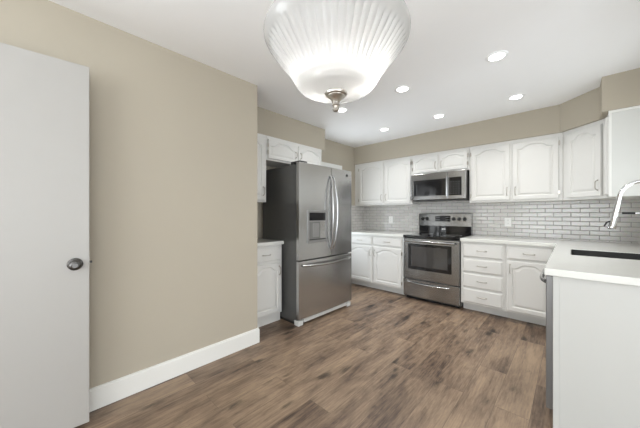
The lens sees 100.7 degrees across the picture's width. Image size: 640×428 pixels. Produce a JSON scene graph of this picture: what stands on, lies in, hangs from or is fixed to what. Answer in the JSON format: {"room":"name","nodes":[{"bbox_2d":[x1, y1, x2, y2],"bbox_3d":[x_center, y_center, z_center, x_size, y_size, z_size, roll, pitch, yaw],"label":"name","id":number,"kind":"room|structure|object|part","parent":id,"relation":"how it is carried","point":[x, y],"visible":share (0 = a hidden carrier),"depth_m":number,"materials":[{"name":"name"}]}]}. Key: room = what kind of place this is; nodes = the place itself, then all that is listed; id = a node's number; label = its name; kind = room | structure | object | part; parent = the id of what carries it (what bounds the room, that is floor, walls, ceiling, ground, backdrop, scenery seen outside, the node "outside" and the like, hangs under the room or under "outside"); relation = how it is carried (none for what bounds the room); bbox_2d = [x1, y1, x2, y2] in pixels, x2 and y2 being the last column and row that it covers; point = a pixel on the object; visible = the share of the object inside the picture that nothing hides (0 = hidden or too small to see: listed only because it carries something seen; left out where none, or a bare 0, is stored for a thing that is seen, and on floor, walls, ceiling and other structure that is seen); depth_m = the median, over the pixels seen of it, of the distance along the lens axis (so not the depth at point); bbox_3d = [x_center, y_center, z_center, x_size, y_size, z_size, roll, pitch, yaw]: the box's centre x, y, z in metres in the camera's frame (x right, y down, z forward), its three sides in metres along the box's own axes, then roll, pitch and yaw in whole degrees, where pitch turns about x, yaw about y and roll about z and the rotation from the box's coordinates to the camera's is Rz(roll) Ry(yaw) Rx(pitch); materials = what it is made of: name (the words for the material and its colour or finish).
{"room":"kitchen","nodes":[
{"label":"kitchen","id":0,"kind":"room"},
{"bbox_2d":[0,0,256,388],"bbox_3d":[-2.340,0.000,1.300,0.855,2.440,4.170,0,0,43],"label":"wall","id":1,"kind":"structure","parent":0,"point":[173,135],"depth_m":1.91,"materials":[{"name":"beige paint"}]},
{"bbox_2d":[0,42,91,427],"bbox_3d":[-1.596,0.174,1.246,0.798,2.028,0.100,0,0,-42],"label":"door","id":2,"kind":"structure","parent":1,"relation":"in","point":[45,261],"depth_m":1.39,"materials":[{"name":"white paint"}]},
{"bbox_3d":[-1.342,0.279,1.452,0.068,0.068,0.064,0,0,-42],"label":"knob","id":3,"kind":"part","parent":2,"relation":"part of","materials":[{"name":"silver metal"}]},
{"bbox_2d":[89,327,259,411],"bbox_3d":[-2.089,1.151,1.176,0.350,0.137,4.034,0,0,43],"label":"baseboard","id":4,"kind":"structure","parent":1,"relation":"attached to","point":[107,393],"depth_m":1.94,"materials":[{"name":"white paint"}]},
{"bbox_2d":[257,139,354,237],"bbox_3d":[-0.182,0.000,4.112,0.120,2.440,2.880,0,0,43],"label":"wall","id":5,"kind":"structure","parent":0,"point":[335,153],"depth_m":4.53,"materials":[{"name":"beige paint"}]},
{"bbox_2d":[257,133,265,202],"bbox_3d":[-0.855,-0.523,3.029,0.389,0.774,0.372,0,0,43],"label":"upper cabinet","id":6,"kind":"object","parent":5,"relation":"attached to","point":[261,139],"visible":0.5,"depth_m":3.00,"materials":[{"name":"white paint"}]},
{"bbox_2d":[266,135,321,167],"bbox_3d":[-0.404,-0.769,3.505,0.389,0.282,0.936,0,0,43],"label":"upper cabinet","id":7,"kind":"object","parent":5,"relation":"attached to","point":[279,152],"visible":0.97,"depth_m":3.31,"materials":[{"name":"white paint"}]},
{"bbox_3d":[-0.449,-0.759,3.233,0.021,0.226,0.447,0,0,43],"label":"cabinet door","id":8,"kind":"part","parent":7,"relation":"part of","materials":[{"name":"white paint"}]},
{"bbox_3d":[-0.132,-0.759,3.568,0.021,0.226,0.424,0,0,43],"label":"cabinet door","id":9,"kind":"part","parent":7,"relation":"part of","materials":[{"name":"white paint"}]},
{"bbox_2d":[322,162,341,169],"bbox_3d":[0.110,0.193,4.349,0.058,2.055,0.743,0,0,43],"label":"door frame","id":10,"kind":"structure","parent":5,"relation":"in","point":[323,163],"depth_m":4.39,"materials":[{"name":"white paint"}]},
{"bbox_2d":[351,205,363,230],"bbox_3d":[0.632,0.075,4.878,0.009,0.461,0.631,0,0,43],"label":"tile backsplash","id":11,"kind":"structure","parent":5,"relation":"attached to","point":[357,212],"depth_m":4.94,"materials":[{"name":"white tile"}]},
{"bbox_2d":[74,283,552,427],"bbox_3d":[0.458,1.250,0.702,5.900,0.060,7.250,0,0,43],"label":"floor","id":12,"kind":"structure","parent":0,"point":[384,359],"depth_m":1.95,"materials":[{"name":"wood"}]},
{"bbox_2d":[257,244,281,326],"bbox_3d":[-0.758,0.783,3.021,0.538,0.874,0.465,0,0,43],"label":"base cabinet","id":13,"kind":"object","parent":12,"relation":"on","point":[269,258],"visible":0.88,"depth_m":2.90,"materials":[{"name":"white paint"}]},
{"bbox_3d":[-0.584,0.445,2.872,0.021,0.150,0.397,0,0,43],"label":"drawer","id":14,"kind":"part","parent":13,"relation":"part of","materials":[{"name":"white paint"}]},
{"bbox_3d":[-0.584,0.820,2.872,0.021,0.550,0.397,0,0,43],"label":"cabinet door","id":15,"kind":"part","parent":13,"relation":"part of","materials":[{"name":"white paint"}]},
{"bbox_2d":[257,238,283,246],"bbox_3d":[-0.764,0.325,3.034,0.516,0.038,0.481,0,0,43],"label":"countertop","id":16,"kind":"structure","parent":13,"relation":"on","point":[260,241],"depth_m":2.95,"materials":[{"name":"white stone"}]},
{"bbox_2d":[263,160,350,326],"bbox_3d":[-0.119,0.319,3.395,0.778,1.803,0.940,0,0,43],"label":"refrigerator","id":17,"kind":"object","parent":12,"relation":"on","point":[307,206],"visible":0.99,"depth_m":3.06,"materials":[{"name":"silver metal"}]},
{"bbox_3d":[-0.061,-0.030,3.044,0.055,1.070,0.511,0,0,43],"label":"door","id":18,"kind":"part","parent":17,"relation":"part of","materials":[{"name":"silver metal"}]},
{"bbox_3d":[-0.031,0.029,3.043,0.013,0.089,0.266,0,0,43],"label":"display panel","id":19,"kind":"part","parent":17,"relation":"part of","materials":[{"name":"black plastic"}]},
{"bbox_3d":[-0.031,0.141,3.042,0.016,0.367,0.312,0,0,43],"label":"dispenser frame","id":20,"kind":"part","parent":17,"relation":"part of","materials":[{"name":"silver metal"}]},
{"bbox_3d":[0.087,0.833,3.200,0.055,0.625,0.940,0,0,43],"label":"freezer drawer","id":21,"kind":"part","parent":17,"relation":"part of","materials":[{"name":"silver metal"}]},
{"bbox_3d":[0.124,0.571,3.164,0.080,0.038,0.853,0,0,43],"label":"freezer handle","id":22,"kind":"part","parent":17,"relation":"part of","materials":[{"name":"metal"}]},
{"bbox_3d":[0.144,-0.020,3.167,0.028,0.892,0.088,0,0,-30],"label":"door handle","id":23,"kind":"part","parent":17,"relation":"part of","materials":[{"name":"metal"}]},
{"bbox_3d":[0.184,-0.020,3.210,0.088,0.892,0.028,0,0,27],"label":"door handle","id":24,"kind":"part","parent":17,"relation":"part of","materials":[{"name":"metal"}]},
{"bbox_3d":[0.265,-0.030,3.389,0.055,1.070,0.421,0,0,43],"label":"door","id":25,"kind":"part","parent":17,"relation":"part of","materials":[{"name":"silver metal"}]},
{"bbox_2d":[348,234,403,294],"bbox_3d":[1.023,0.783,4.489,1.108,0.874,0.668,0,0,43],"label":"base cabinet","id":26,"kind":"object","parent":12,"relation":"on","point":[376,261],"visible":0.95,"depth_m":4.19,"materials":[{"name":"white paint"}]},
{"bbox_3d":[0.663,0.807,4.426,0.475,0.575,0.021,0,0,43],"label":"cabinet door","id":27,"kind":"part","parent":26,"relation":"part of","materials":[{"name":"white paint"}]},
{"bbox_3d":[0.663,0.430,4.426,0.475,0.130,0.021,0,0,43],"label":"drawer","id":28,"kind":"part","parent":26,"relation":"part of","materials":[{"name":"white paint"}]},
{"bbox_2d":[351,230,416,236],"bbox_3d":[1.029,0.325,4.494,1.111,0.038,0.640,0,0,43],"label":"countertop","id":29,"kind":"structure","parent":26,"relation":"on","point":[358,232],"depth_m":4.38,"materials":[{"name":"white stone"}]},
{"bbox_3d":[1.031,0.430,4.077,0.480,0.130,0.021,0,0,43],"label":"drawer","id":30,"kind":"part","parent":26,"relation":"part of","materials":[{"name":"white paint"}]},
{"bbox_3d":[1.031,0.807,4.077,0.480,0.575,0.021,0,0,43],"label":"cabinet door","id":31,"kind":"part","parent":26,"relation":"part of","materials":[{"name":"white paint"}]},
{"bbox_2d":[403,213,472,308],"bbox_3d":[1.689,0.605,3.823,0.760,1.230,0.696,0,0,43],"label":"range","id":32,"kind":"object","parent":12,"relation":"on","point":[432,255],"visible":0.96,"depth_m":3.67,"materials":[{"name":"silver metal"}]},
{"bbox_3d":[1.463,0.974,3.621,0.569,0.030,0.051,0,0,43],"label":"drawer handle","id":33,"kind":"part","parent":32,"relation":"part of","materials":[{"name":"metal"}]},
{"bbox_3d":[1.471,0.384,3.593,0.670,0.027,0.064,0,0,43],"label":"door handle","id":34,"kind":"part","parent":32,"relation":"part of","materials":[{"name":"metal"}]},
{"bbox_3d":[1.487,0.603,3.624,0.590,0.365,0.012,0,0,43],"label":"oven glass","id":35,"kind":"part","parent":32,"relation":"part of","materials":[{"name":"black glass"}]},
{"bbox_3d":[1.505,0.634,3.629,0.754,0.572,0.040,0,0,43],"label":"oven door","id":36,"kind":"part","parent":32,"relation":"part of","materials":[{"name":"silver metal"}]},
{"bbox_3d":[1.506,1.051,3.630,0.754,0.238,0.038,0,0,43],"label":"storage drawer","id":37,"kind":"part","parent":32,"relation":"part of","materials":[{"name":"silver metal"}]},
{"bbox_2d":[403,233,470,239],"bbox_3d":[1.678,0.319,3.812,0.760,0.032,0.547,0,0,43],"label":"cooktop","id":38,"kind":"object","parent":32,"relation":"in","point":[415,236],"depth_m":3.73,"materials":[{"name":"black glass"}]},
{"bbox_2d":[461,241,506,316],"bbox_3d":[2.156,0.783,3.416,0.465,0.874,0.668,0,0,43],"label":"base cabinet","id":39,"kind":"object","parent":12,"relation":"on","point":[482,264],"visible":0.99,"depth_m":3.19,"materials":[{"name":"white paint"}]},
{"bbox_3d":[1.956,1.011,3.201,0.418,0.168,0.021,0,0,43],"label":"drawer","id":40,"kind":"part","parent":39,"relation":"part of","materials":[{"name":"white paint"}]},
{"bbox_3d":[1.956,0.821,3.201,0.418,0.168,0.021,0,0,43],"label":"drawer","id":41,"kind":"part","parent":39,"relation":"part of","materials":[{"name":"white paint"}]},
{"bbox_3d":[1.956,0.633,3.201,0.418,0.163,0.021,0,0,43],"label":"drawer","id":42,"kind":"part","parent":39,"relation":"part of","materials":[{"name":"white paint"}]},
{"bbox_3d":[1.956,0.450,3.201,0.418,0.160,0.021,0,0,43],"label":"drawer","id":43,"kind":"part","parent":39,"relation":"part of","materials":[{"name":"white paint"}]},
{"bbox_2d":[505,244,554,325],"bbox_3d":[2.723,0.783,2.879,1.092,0.874,0.668,0,0,43],"label":"base cabinet","id":44,"kind":"object","parent":12,"relation":"on","point":[525,293],"visible":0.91,"depth_m":2.91,"materials":[{"name":"white paint"}]},
{"bbox_3d":[2.282,0.814,2.893,0.395,0.563,0.021,0,0,43],"label":"cabinet door","id":45,"kind":"part","parent":44,"relation":"part of","materials":[{"name":"white paint"}]},
{"bbox_3d":[2.282,0.440,2.893,0.395,0.140,0.021,0,0,43],"label":"drawer","id":46,"kind":"part","parent":44,"relation":"part of","materials":[{"name":"white paint"}]},
{"bbox_2d":[460,235,639,285],"bbox_3d":[1.975,0.325,2.430,1.562,0.038,2.335,0,0,43],"label":"countertop","id":47,"kind":"structure","parent":44,"relation":"on","point":[561,263],"depth_m":1.74,"materials":[{"name":"white stone"}]},
{"bbox_2d":[571,249,639,259],"bbox_3d":[2.184,0.426,2.015,0.399,0.236,0.449,0,0,43],"label":"sink","id":48,"kind":"object","parent":47,"relation":"in","point":[633,256],"visible":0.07,"depth_m":2.16,"materials":[{"name":"black"}]},
{"bbox_2d":[604,180,639,228],"bbox_3d":[2.310,0.029,1.932,0.342,0.553,0.142,0,0,43],"label":"kitchen faucet","id":49,"kind":"object","parent":47,"relation":"on","point":[612,224],"visible":1,"depth_m":1.96,"materials":[{"name":"silver metal"}]},
{"bbox_3d":[2.301,-0.051,1.883,0.254,0.393,0.025,0,0,43],"label":"spout","id":50,"kind":"part","parent":49,"relation":"part of","materials":[{"name":"silver metal"}]},
{"bbox_2d":[540,269,552,409],"bbox_3d":[1.715,0.786,1.560,0.635,0.868,0.600,0,0,43],"label":"dishwasher","id":51,"kind":"object","parent":12,"relation":"on","point":[549,279],"visible":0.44,"depth_m":1.52,"materials":[{"name":"metal"}]},
{"bbox_3d":[1.500,0.395,1.761,0.047,0.021,0.548,0,0,43],"label":"handle","id":52,"kind":"part","parent":51,"relation":"part of","materials":[{"name":"metal"}]},
{"bbox_3d":[1.525,0.737,1.738,0.036,0.766,0.598,0,0,43],"label":"door","id":53,"kind":"part","parent":51,"relation":"part of","materials":[{"name":"metal"}]},
{"bbox_2d":[553,276,639,427],"bbox_3d":[1.541,0.783,1.286,0.617,0.874,0.028,0,0,43],"label":"end panel","id":54,"kind":"object","parent":12,"relation":"on","point":[596,324],"visible":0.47,"depth_m":1.38,"materials":[{"name":"paint"}]},
{"bbox_2d":[49,0,639,147],"bbox_3d":[0.458,-1.250,0.702,5.900,0.060,7.250,0,0,43],"label":"ceiling","id":55,"kind":"structure","parent":0,"point":[560,51],"depth_m":2.00,"materials":[{"name":"paint"}]},
{"bbox_2d":[263,0,410,111],"bbox_3d":[0.054,-0.783,0.900,0.492,0.873,0.492,0,0,43],"label":"pendant light","id":56,"kind":"object","parent":55,"relation":"hanging from","point":[334,52],"visible":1,"depth_m":0.77,"materials":[{"name":"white glass"}]},
{"bbox_2d":[339,107,347,112],"bbox_3d":[0.255,-1.217,3.105,0.148,0.006,0.148,0,0,43],"label":"recessed light","id":57,"kind":"object","parent":55,"relation":"in","point":[342,109],"visible":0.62,"depth_m":3.11,"materials":[{"name":"paint"}]},
{"bbox_2d":[395,85,409,92],"bbox_3d":[0.804,-1.217,2.585,0.148,0.006,0.148,0,0,43],"label":"recessed light","id":58,"kind":"object","parent":55,"relation":"in","point":[404,88],"visible":1,"depth_m":2.58,"materials":[{"name":"paint"}]},
{"bbox_2d":[432,114,444,117],"bbox_3d":[1.478,-1.217,3.297,0.148,0.006,0.148,0,0,43],"label":"recessed light","id":59,"kind":"object","parent":55,"relation":"in","point":[436,115],"visible":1,"depth_m":3.29,"materials":[{"name":"paint"}]},
{"bbox_2d":[486,50,508,61],"bbox_3d":[1.369,-1.217,2.050,0.148,0.006,0.148,0,0,43],"label":"recessed light","id":60,"kind":"object","parent":55,"relation":"in","point":[499,55],"visible":1,"depth_m":2.05,"materials":[{"name":"paint"}]},
{"bbox_2d":[507,94,524,99],"bbox_3d":[2.043,-1.217,2.762,0.148,0.006,0.148,0,0,43],"label":"recessed light","id":61,"kind":"object","parent":55,"relation":"in","point":[516,96],"visible":1,"depth_m":2.76,"materials":[{"name":"paint"}]},
{"bbox_2d":[257,68,639,164],"bbox_3d":[1.112,-1.065,2.886,3.445,0.310,2.880,0,0,43],"label":"soffit","id":62,"kind":"structure","parent":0,"point":[620,90],"depth_m":3.23,"materials":[{"name":"beige paint"}]},
{"bbox_3d":[2.136,0.000,3.968,3.685,2.440,0.100,0,0,43],"label":"wall","id":63,"kind":"structure","parent":0,"visible":0},
{"bbox_2d":[355,156,419,205],"bbox_3d":[1.130,-0.531,4.610,1.097,0.758,0.351,0,0,43],"label":"upper cabinet","id":64,"kind":"object","parent":63,"relation":"attached to","point":[384,182],"visible":1,"depth_m":4.48,"materials":[{"name":"white paint"}]},
{"bbox_3d":[0.891,-0.520,4.651,0.488,0.690,0.021,0,0,43],"label":"cabinet door","id":65,"kind":"part","parent":64,"relation":"part of","materials":[{"name":"white paint"}]},
{"bbox_3d":[1.256,-0.520,4.306,0.455,0.690,0.021,0,0,43],"label":"cabinet door","id":66,"kind":"part","parent":64,"relation":"part of","materials":[{"name":"white paint"}]},
{"bbox_2d":[412,147,468,174],"bbox_3d":[1.820,-0.755,3.957,0.798,0.310,0.351,0,0,43],"label":"upper cabinet","id":67,"kind":"object","parent":63,"relation":"attached to","point":[455,159],"visible":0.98,"depth_m":3.82,"materials":[{"name":"white paint"}]},
{"bbox_3d":[1.583,-0.743,3.996,0.372,0.245,0.021,0,0,43],"label":"cabinet door","id":68,"kind":"part","parent":67,"relation":"part of","materials":[{"name":"white paint"}]},
{"bbox_2d":[411,169,468,201],"bbox_3d":[1.789,-0.395,3.918,0.756,0.400,0.441,0,0,43],"label":"microwave","id":69,"kind":"object","parent":67,"relation":"attached to","point":[447,185],"visible":0.99,"depth_m":3.75,"materials":[{"name":"silver metal"}]},
{"bbox_3d":[1.592,-0.401,3.879,0.523,0.388,0.038,0,0,43],"label":"door","id":70,"kind":"part","parent":69,"relation":"part of","materials":[{"name":"silver metal"}]},
{"bbox_3d":[1.588,-0.382,3.860,0.463,0.237,0.010,0,0,43],"label":"door glass","id":71,"kind":"part","parent":69,"relation":"part of","materials":[{"name":"black glass"}]},
{"bbox_3d":[1.846,-0.382,3.616,0.158,0.250,0.010,0,0,43],"label":"control panel","id":72,"kind":"part","parent":69,"relation":"part of","materials":[{"name":"black plastic"}]},
{"bbox_3d":[1.869,-0.743,3.724,0.368,0.245,0.021,0,0,43],"label":"cabinet door","id":73,"kind":"part","parent":67,"relation":"part of","materials":[{"name":"white paint"}]},
{"bbox_2d":[364,199,639,242],"bbox_3d":[2.102,0.045,3.925,3.436,0.521,0.008,0,0,43],"label":"tile backsplash","id":74,"kind":"structure","parent":63,"relation":"attached to","point":[562,220],"depth_m":3.36,"materials":[{"name":"grey tile"}]},
{"bbox_2d":[505,218,510,226],"bbox_3d":[2.505,0.108,3.532,0.075,0.118,0.008,0,0,43],"label":"wall outlet","id":75,"kind":"object","parent":74,"relation":"attached to","point":[507,220],"visible":1,"depth_m":3.53,"materials":[{"name":"white plastic"}]},
{"bbox_2d":[469,132,562,202],"bbox_3d":[2.450,-0.531,3.361,0.933,0.758,0.351,0,0,43],"label":"upper cabinet","id":76,"kind":"object","parent":63,"relation":"attached to","point":[530,169],"visible":1,"depth_m":3.22,"materials":[{"name":"white paint"}]},
{"bbox_3d":[2.191,-0.520,3.420,0.427,0.690,0.021,0,0,43],"label":"cabinet door","id":77,"kind":"part","parent":76,"relation":"part of","materials":[{"name":"white paint"}]},
{"bbox_3d":[2.518,-0.520,3.110,0.422,0.690,0.021,0,0,43],"label":"cabinet door","id":78,"kind":"part","parent":76,"relation":"part of","materials":[{"name":"white paint"}]},
{"bbox_2d":[563,119,639,200],"bbox_3d":[2.922,-0.531,2.737,0.607,0.758,0.602,0,0,43],"label":"upper cabinet","id":79,"kind":"object","parent":63,"relation":"attached to","point":[583,145],"visible":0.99,"depth_m":2.71,"materials":[{"name":"white paint"}]},
{"bbox_3d":[2.699,-0.520,2.716,0.021,0.690,0.345,0,0,-2],"label":"cabinet door","id":80,"kind":"part","parent":79,"relation":"part of","materials":[{"name":"white paint"}]},
{"bbox_3d":[2.571,0.000,1.835,0.120,2.440,2.400,0,0,43],"label":"wall","id":81,"kind":"structure","parent":0,"visible":0},
{"bbox_2d":[603,105,639,197],"bbox_3d":[2.729,-0.531,2.325,0.321,0.758,0.254,0,0,43],"label":"upper cabinet","id":82,"kind":"object","parent":81,"relation":"attached to","point":[621,127],"visible":1,"depth_m":2.28,"materials":[{"name":"white paint"}]},
{"bbox_3d":[2.627,-0.520,2.436,0.021,0.690,0.200,0,0,43],"label":"cabinet door","id":83,"kind":"part","parent":82,"relation":"part of","materials":[{"name":"white paint"}]}
]}

